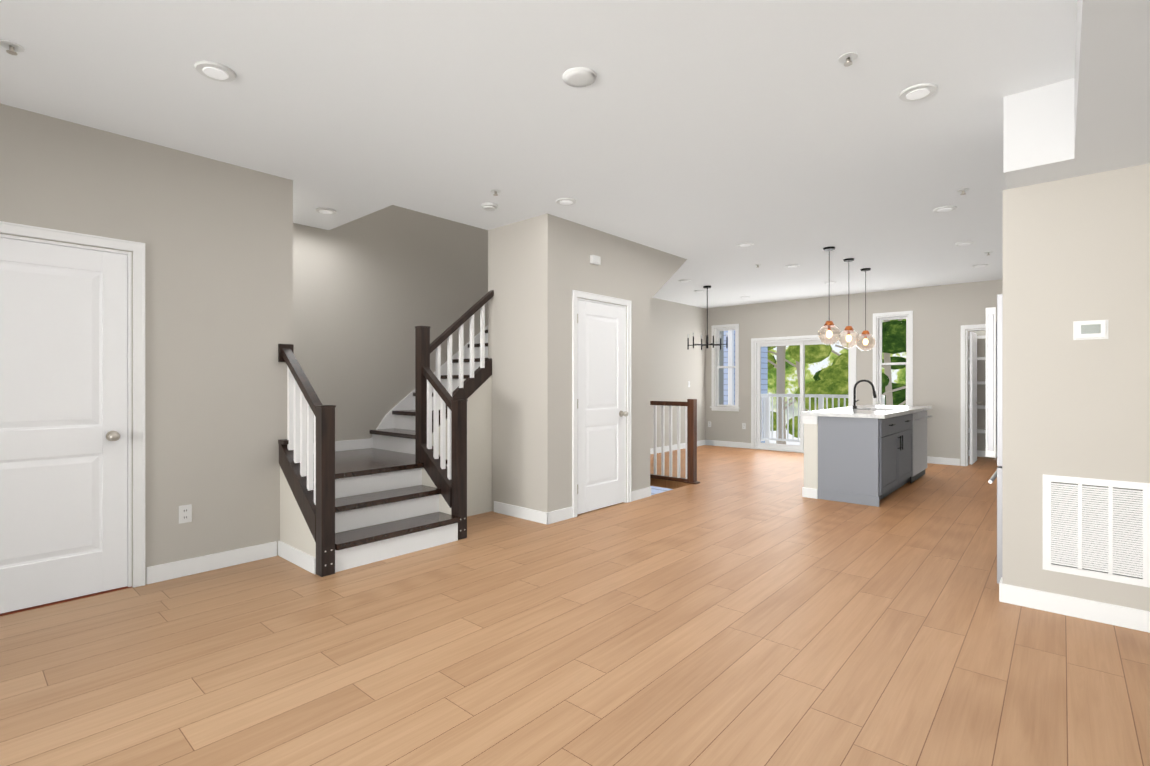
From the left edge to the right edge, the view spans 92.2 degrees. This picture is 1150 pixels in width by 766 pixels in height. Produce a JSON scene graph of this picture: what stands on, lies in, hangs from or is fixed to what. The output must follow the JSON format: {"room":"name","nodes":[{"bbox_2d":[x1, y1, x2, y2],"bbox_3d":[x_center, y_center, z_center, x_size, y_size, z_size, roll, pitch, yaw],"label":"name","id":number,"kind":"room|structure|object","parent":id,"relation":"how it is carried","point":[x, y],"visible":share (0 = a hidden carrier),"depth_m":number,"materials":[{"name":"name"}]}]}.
{"room":"living room","nodes":[
{"label":"living room","id":0,"kind":"room"},
{"bbox_2d":[0,103,292,586],"bbox_3d":[-3.717,-0.123,2.312,0.120,2.740,4.815,0,0,41],"label":"wall","id":1,"kind":"structure","parent":0,"point":[215,236],"depth_m":3.61,"materials":[{"name":"grey paint"}]},
{"bbox_2d":[0,221,144,613],"bbox_3d":[-2.966,0.193,3.093,0.195,2.107,0.894,0,0,41],"label":"door","id":2,"kind":"structure","parent":1,"relation":"in","point":[65,421],"depth_m":3.17,"materials":[{"name":"white wood"}]},
{"bbox_2d":[179,504,191,523],"bbox_3d":[-2.518,0.846,3.574,0.008,0.114,0.070,0,0,41],"label":"outlet","id":3,"kind":"object","parent":1,"relation":"attached to","point":[185,513],"visible":1,"depth_m":3.57,"materials":[{"name":"white plastic"}]},
{"bbox_2d":[146,541,276,583],"bbox_3d":[-2.401,1.193,3.704,0.014,0.105,0.755,0,0,41],"label":"baseboard","id":4,"kind":"structure","parent":1,"relation":"attached to","point":[167,571],"depth_m":3.66,"materials":[{"name":"white wood"}]},
{"bbox_2d":[293,205,704,447],"bbox_3d":[-1.567,-1.445,6.458,0.120,5.620,14.120,0,0,41],"label":"wall","id":5,"kind":"structure","parent":0,"point":[371,291],"depth_m":5.92,"materials":[{"name":"grey paint"}]},
{"bbox_2d":[650,440,705,453],"bbox_3d":[1.350,1.191,9.667,0.014,0.105,3.850,0,0,41],"label":"baseboard","id":6,"kind":"structure","parent":5,"relation":"attached to","point":[702,442],"depth_m":10.22,"materials":[{"name":"white wood"}]},
{"bbox_2d":[488,214,556,511],"bbox_3d":[-0.506,-0.125,5.190,0.810,2.740,0.120,0,0,41],"label":"wall","id":7,"kind":"structure","parent":0,"point":[522,307],"depth_m":5.07,"materials":[{"name":"grey paint"}]},
{"bbox_2d":[494,501,549,524],"bbox_3d":[-0.508,1.193,5.103,0.724,0.105,0.014,0,0,41],"label":"baseboard","id":8,"kind":"structure","parent":7,"relation":"attached to","point":[538,516],"depth_m":5.07,"materials":[{"name":"white wood"}]},
{"bbox_2d":[0,0,1076,307],"bbox_3d":[0.552,-1.644,4.236,6.240,0.300,13.350,0,0,41],"label":"ceiling","id":9,"kind":"structure","parent":0,"point":[702,138],"depth_m":3.02,"materials":[{"name":"white paint"}]},
{"bbox_2d":[0,40,24,54],"bbox_3d":[-2.491,-1.476,2.447,0.080,0.033,0.080,0,0,41],"label":"sprinkler","id":10,"kind":"object","parent":9,"relation":"attached to","point":[12,47],"visible":1,"depth_m":2.44,"materials":[{"name":"white metal"}]},
{"bbox_2d":[194,60,236,81],"bbox_3d":[-1.717,-1.485,2.644,0.170,0.015,0.170,0,0,41],"label":"recessed light","id":11,"kind":"object","parent":9,"relation":"in","point":[215,71],"visible":1,"depth_m":2.62,"materials":[{"name":"white plastic"}]},
{"bbox_2d":[315,208,336,214],"bbox_3d":[-2.157,-1.486,4.792,0.170,0.015,0.170,0,0,41],"label":"recessed light","id":12,"kind":"object","parent":9,"relation":"in","point":[328,211],"visible":0.96,"depth_m":4.77,"materials":[{"name":"white plastic"}]},
{"bbox_2d":[481,202,497,210],"bbox_3d":[-0.716,-1.474,4.641,0.136,0.039,0.136,0,0,41],"label":"smoke detector","id":13,"kind":"object","parent":9,"relation":"attached to","point":[488,206],"visible":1,"depth_m":4.60,"materials":[{"name":"white plastic"}]},
{"bbox_2d":[490,189,500,195],"bbox_3d":[-0.617,-1.477,4.301,0.080,0.033,0.080,0,0,41],"label":"sprinkler","id":14,"kind":"object","parent":9,"relation":"attached to","point":[495,191],"visible":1,"depth_m":4.29,"materials":[{"name":"white plastic"}]},
{"bbox_2d":[556,198,575,204],"bbox_3d":[-0.072,-1.486,4.540,0.170,0.015,0.170,0,0,41],"label":"recessed light","id":15,"kind":"object","parent":9,"relation":"in","point":[565,201],"visible":0.96,"depth_m":4.51,"materials":[{"name":"white plastic"}]},
{"bbox_2d":[562,67,596,86],"bbox_3d":[0.022,-1.485,2.697,0.170,0.015,0.170,0,0,41],"label":"smoke detector","id":16,"kind":"object","parent":9,"relation":"in","point":[579,77],"visible":0.94,"depth_m":2.67,"materials":[{"name":"white plastic"}]},
{"bbox_2d":[687,286,727,349],"bbox_3d":[2.045,-1.011,8.553,0.600,0.969,0.602,0,0,41],"label":"chandelier","id":17,"kind":"object","parent":9,"relation":"hanging from","point":[707,344],"visible":1,"depth_m":8.54,"materials":[{"name":"black metal"}]},
{"bbox_2d":[737,242,752,246],"bbox_3d":[1.836,-1.486,5.964,0.170,0.015,0.170,0,0,41],"label":"recessed light","id":18,"kind":"object","parent":9,"relation":"in","point":[747,244],"visible":1,"depth_m":5.94,"materials":[{"name":"white plastic"}]},
{"bbox_2d":[785,264,798,267],"bbox_3d":[2.773,-1.487,7.057,0.170,0.015,0.170,0,0,41],"label":"recessed light","id":19,"kind":"object","parent":9,"relation":"in","point":[792,266],"visible":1,"depth_m":7.02,"materials":[{"name":"white plastic"}]},
{"bbox_2d":[818,247,840,344],"bbox_3d":[2.811,-0.957,6.118,0.230,1.074,0.230,0,0,41],"label":"pendant light","id":20,"kind":"object","parent":9,"relation":"hanging from","point":[828,324],"visible":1,"depth_m":6.10,"materials":[{"name":"clear glass"}]},
{"bbox_2d":[838,52,857,66],"bbox_3d":[1.251,-1.476,2.534,0.080,0.033,0.080,0,0,41],"label":"sprinkler","id":21,"kind":"object","parent":9,"relation":"attached to","point":[847,59],"visible":1,"depth_m":2.53,"materials":[{"name":"white metal"}]},
{"bbox_2d":[838,258,858,347],"bbox_3d":[3.307,-0.957,6.680,0.230,1.074,0.230,0,0,41],"label":"pendant light","id":22,"kind":"object","parent":9,"relation":"hanging from","point":[848,329],"visible":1,"depth_m":6.65,"materials":[{"name":"clear glass"}]},
{"bbox_2d":[856,268,875,350],"bbox_3d":[3.810,-0.958,7.250,0.230,1.074,0.230,0,0,41],"label":"pendant light","id":23,"kind":"object","parent":9,"relation":"hanging from","point":[865,333],"visible":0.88,"depth_m":7.24,"materials":[{"name":"glass"}]},
{"bbox_2d":[899,83,937,101],"bbox_3d":[1.757,-1.485,2.834,0.170,0.015,0.170,0,0,41],"label":"recessed light","id":24,"kind":"object","parent":9,"relation":"in","point":[917,92],"visible":0.98,"depth_m":2.81,"materials":[{"name":"white plastic"}]},
{"bbox_2d":[933,205,956,212],"bbox_3d":[3.167,-1.486,4.737,0.170,0.015,0.170,0,0,41],"label":"recessed light","id":25,"kind":"object","parent":9,"relation":"in","point":[942,209],"visible":0.98,"depth_m":4.71,"materials":[{"name":"white plastic"}]},
{"bbox_2d":[957,188,969,194],"bbox_3d":[3.005,-1.477,4.280,0.080,0.033,0.080,0,0,41],"label":"sprinkler","id":26,"kind":"object","parent":9,"relation":"attached to","point":[963,190],"visible":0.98,"depth_m":4.28,"materials":[{"name":"white plastic"}]},
{"bbox_2d":[955,241,973,245],"bbox_3d":[4.163,-1.486,5.912,0.170,0.015,0.170,0,0,41],"label":"recessed light","id":27,"kind":"object","parent":9,"relation":"in","point":[965,243],"visible":1,"depth_m":5.88,"materials":[{"name":"white plastic"}]},
{"bbox_2d":[972,264,987,266],"bbox_3d":[5.142,-1.487,7.022,0.170,0.015,0.170,0,0,41],"label":"recessed light","id":28,"kind":"object","parent":9,"relation":"in","point":[980,265],"visible":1,"depth_m":6.98,"materials":[{"name":"white plastic"}]},
{"bbox_2d":[1003,0,1149,188],"bbox_3d":[0.462,-1.295,0.236,0.845,0.395,7.230,0,0,41],"label":"soffit","id":29,"kind":"structure","parent":9,"relation":"attached to","point":[1092,116],"depth_m":2.42,"materials":[{"name":"white paint"}]},
{"bbox_2d":[0,445,1149,765],"bbox_3d":[0.982,1.306,4.725,6.000,0.120,14.650,0,0,41],"label":"floor","id":30,"kind":"structure","parent":0,"point":[744,607],"depth_m":2.56,"materials":[{"name":"brown wood"}]},
{"bbox_2d":[0,586,131,615],"bbox_3d":[-3.002,1.243,3.125,0.119,0.006,0.770,0,0,41],"label":"threshold","id":31,"kind":"object","parent":30,"relation":"on","point":[53,603],"visible":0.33,"depth_m":3.15,"materials":[{"name":"brown wood"}]},
{"bbox_2d":[278,290,493,576],"bbox_3d":[-0.893,-0.198,5.747,1.826,2.885,4.286,0,0,41],"label":"staircase","id":32,"kind":"structure","parent":30,"relation":"on","point":[413,473],"depth_m":4.40,"materials":[{"name":"brown wood"}]},
{"bbox_2d":[650,399,699,483],"bbox_3d":[0.893,0.722,6.747,0.830,1.045,1.064,0,0,41],"label":"guard rail","id":33,"kind":"object","parent":30,"relation":"on","point":[690,405],"visible":0.73,"depth_m":6.99,"materials":[{"name":"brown wood"}]},
{"bbox_2d":[802,409,931,506],"bbox_3d":[3.650,0.810,6.745,0.823,0.870,2.592,0,0,41],"label":"kitchen island","id":34,"kind":"object","parent":30,"relation":"on","point":[871,455],"depth_m":5.86,"materials":[{"name":"grey wood"}]},
{"bbox_2d":[801,405,931,416],"bbox_3d":[3.646,0.347,6.759,0.814,0.065,2.636,0,0,41],"label":"island countertop","id":35,"kind":"structure","parent":34,"relation":"on","point":[861,410],"depth_m":6.11,"materials":[{"name":"white stone"}]},
{"bbox_2d":[852,380,876,407],"bbox_3d":[3.570,0.136,6.798,0.274,0.356,0.159,0,0,41],"label":"faucet","id":36,"kind":"object","parent":35,"relation":"on","point":[854,393],"visible":1,"depth_m":6.81,"materials":[{"name":"black metal"}]},
{"bbox_2d":[986,294,1002,583],"bbox_3d":[3.098,0.356,3.386,0.867,1.780,0.900,0,0,41],"label":"refrigerator","id":37,"kind":"object","parent":30,"relation":"on","point":[994,327],"visible":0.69,"depth_m":3.31,"materials":[{"name":"silver metal"}]},
{"bbox_2d":[999,577,1149,632],"bbox_3d":[2.753,1.194,2.888,0.854,0.105,0.044,0,0,41],"label":"baseboard","id":38,"kind":"structure","parent":30,"relation":"on","point":[1115,615],"depth_m":2.94,"materials":[{"name":"white wood"}]},
{"bbox_2d":[557,217,649,509],"bbox_3d":[0.288,-0.125,5.570,0.120,2.740,1.500,0,0,41],"label":"wall","id":39,"kind":"structure","parent":0,"point":[622,271],"depth_m":5.50,"materials":[{"name":"grey paint"}]},
{"bbox_2d":[550,506,571,523],"bbox_3d":[-0.123,1.193,5.003,0.014,0.105,0.285,0,0,41],"label":"baseboard","id":40,"kind":"structure","parent":39,"relation":"attached to","point":[565,513],"depth_m":4.99,"materials":[{"name":"white"}]},
{"bbox_2d":[590,255,600,264],"bbox_3d":[0.200,-1.190,5.346,0.041,0.080,0.120,0,0,41],"label":"door chime","id":41,"kind":"object","parent":39,"relation":"attached to","point":[595,259],"visible":1,"depth_m":5.32,"materials":[{"name":"white plastic"}]},
{"bbox_2d":[572,290,631,517],"bbox_3d":[0.264,0.192,5.471,0.195,2.107,0.914,0,0,41],"label":"closet door","id":42,"kind":"structure","parent":39,"relation":"in","point":[600,413],"depth_m":5.44,"materials":[{"name":"white wood"}]},
{"bbox_2d":[631,487,650,501],"bbox_3d":[0.710,1.192,5.948,0.014,0.105,0.375,0,0,41],"label":"baseboard","id":43,"kind":"structure","parent":39,"relation":"attached to","point":[645,492],"depth_m":5.93,"materials":[{"name":"white wood"}]},
{"bbox_2d":[650,247,686,299],"bbox_3d":[0.790,-1.205,6.660,0.810,0.580,0.800,0,0,41],"label":"soffit","id":44,"kind":"structure","parent":0,"point":[664,267],"depth_m":6.25,"materials":[{"name":"grey paint"}]},
{"bbox_2d":[705,279,1002,465],"bbox_3d":[4.917,-0.126,9.187,6.000,2.740,0.150,0,0,41],"label":"wall","id":45,"kind":"structure","parent":0,"point":[942,314],"depth_m":8.91,"materials":[{"name":"grey paint"}]},
{"bbox_2d":[710,324,739,410],"bbox_3d":[2.973,-0.297,10.868,0.610,1.690,0.199,0,0,41],"label":"window","id":46,"kind":"structure","parent":45,"relation":"in","point":[724,376],"depth_m":10.91,"materials":[{"name":"white"}]},
{"bbox_2d":[706,440,750,447],"bbox_3d":[2.984,1.190,10.783,0.930,0.105,0.014,0,0,41],"label":"baseboard","id":47,"kind":"structure","parent":45,"relation":"attached to","point":[708,442],"depth_m":10.77,"materials":[{"name":"white wood"}]},
{"bbox_2d":[751,333,855,452],"bbox_3d":[4.071,0.201,9.921,1.830,2.085,0.166,0,0,41],"label":"sliding glass door","id":48,"kind":"structure","parent":45,"relation":"in","point":[793,378],"depth_m":10.02,"materials":[{"name":"white"}]},
{"bbox_2d":[873,311,912,405],"bbox_3d":[5.148,-0.296,8.950,0.610,1.690,0.199,0,0,41],"label":"window","id":49,"kind":"structure","parent":45,"relation":"in","point":[895,360],"depth_m":8.98,"materials":[{"name":"white"}]},
{"bbox_2d":[927,456,959,465],"bbox_3d":[5.249,1.191,8.786,1.430,0.105,0.014,0,0,41],"label":"baseboard","id":50,"kind":"structure","parent":45,"relation":"attached to","point":[934,460],"depth_m":8.44,"materials":[{"name":"white wood"}]},
{"bbox_2d":[961,324,985,465],"bbox_3d":[6.350,0.190,8.333,0.804,2.107,0.797,0,0,41],"label":"pantry door","id":51,"kind":"structure","parent":45,"relation":"in","point":[973,401],"depth_m":8.29,"materials":[{"name":"white wood"}]},
{"bbox_2d":[968,330,996,451],"bbox_3d":[7.063,-0.126,9.209,0.990,2.740,0.120,0,0,41],"label":"wall","id":52,"kind":"structure","parent":0,"point":[981,394],"depth_m":9.32,"materials":[{"name":"grey paint"}]},
{"bbox_2d":[968,335,985,432],"bbox_3d":[6.807,0.024,9.138,0.690,1.600,0.315,0,0,41],"label":"shelf","id":53,"kind":"object","parent":52,"relation":"attached to","point":[981,382],"depth_m":9.06,"materials":[{"name":"white wood"}]},
{"bbox_2d":[968,450,996,457],"bbox_3d":[7.026,1.191,9.153,0.930,0.105,0.014,0,0,41],"label":"baseboard","id":54,"kind":"structure","parent":52,"relation":"attached to","point":[979,453],"depth_m":9.31,"materials":[{"name":"white wood"}]},
{"bbox_2d":[1002,163,1149,610],"bbox_3d":[2.804,0.074,2.912,0.870,2.345,0.120,0,0,41],"label":"wall","id":55,"kind":"structure","parent":0,"point":[1076,248],"depth_m":2.96,"materials":[{"name":"grey paint"}]},
{"bbox_2d":[1073,320,1107,339],"bbox_3d":[2.705,-0.279,2.902,0.135,0.100,0.022,0,0,41],"label":"thermostat","id":56,"kind":"object","parent":55,"relation":"attached to","point":[1090,330],"visible":1,"depth_m":2.90,"materials":[{"name":"white plastic"}]},
{"bbox_2d":[1043,474,1149,587],"bbox_3d":[2.723,0.761,2.896,0.420,0.520,0.010,0,0,41],"label":"air vent grille","id":57,"kind":"object","parent":55,"relation":"attached to","point":[1096,528],"visible":1,"depth_m":2.89,"materials":[{"name":"white metal"}]},
{"label":"outside","id":58,"kind":"structure","parent":0,"visible":0},
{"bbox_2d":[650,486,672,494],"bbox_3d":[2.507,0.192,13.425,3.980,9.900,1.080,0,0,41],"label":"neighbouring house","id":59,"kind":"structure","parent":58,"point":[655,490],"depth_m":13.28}
]}

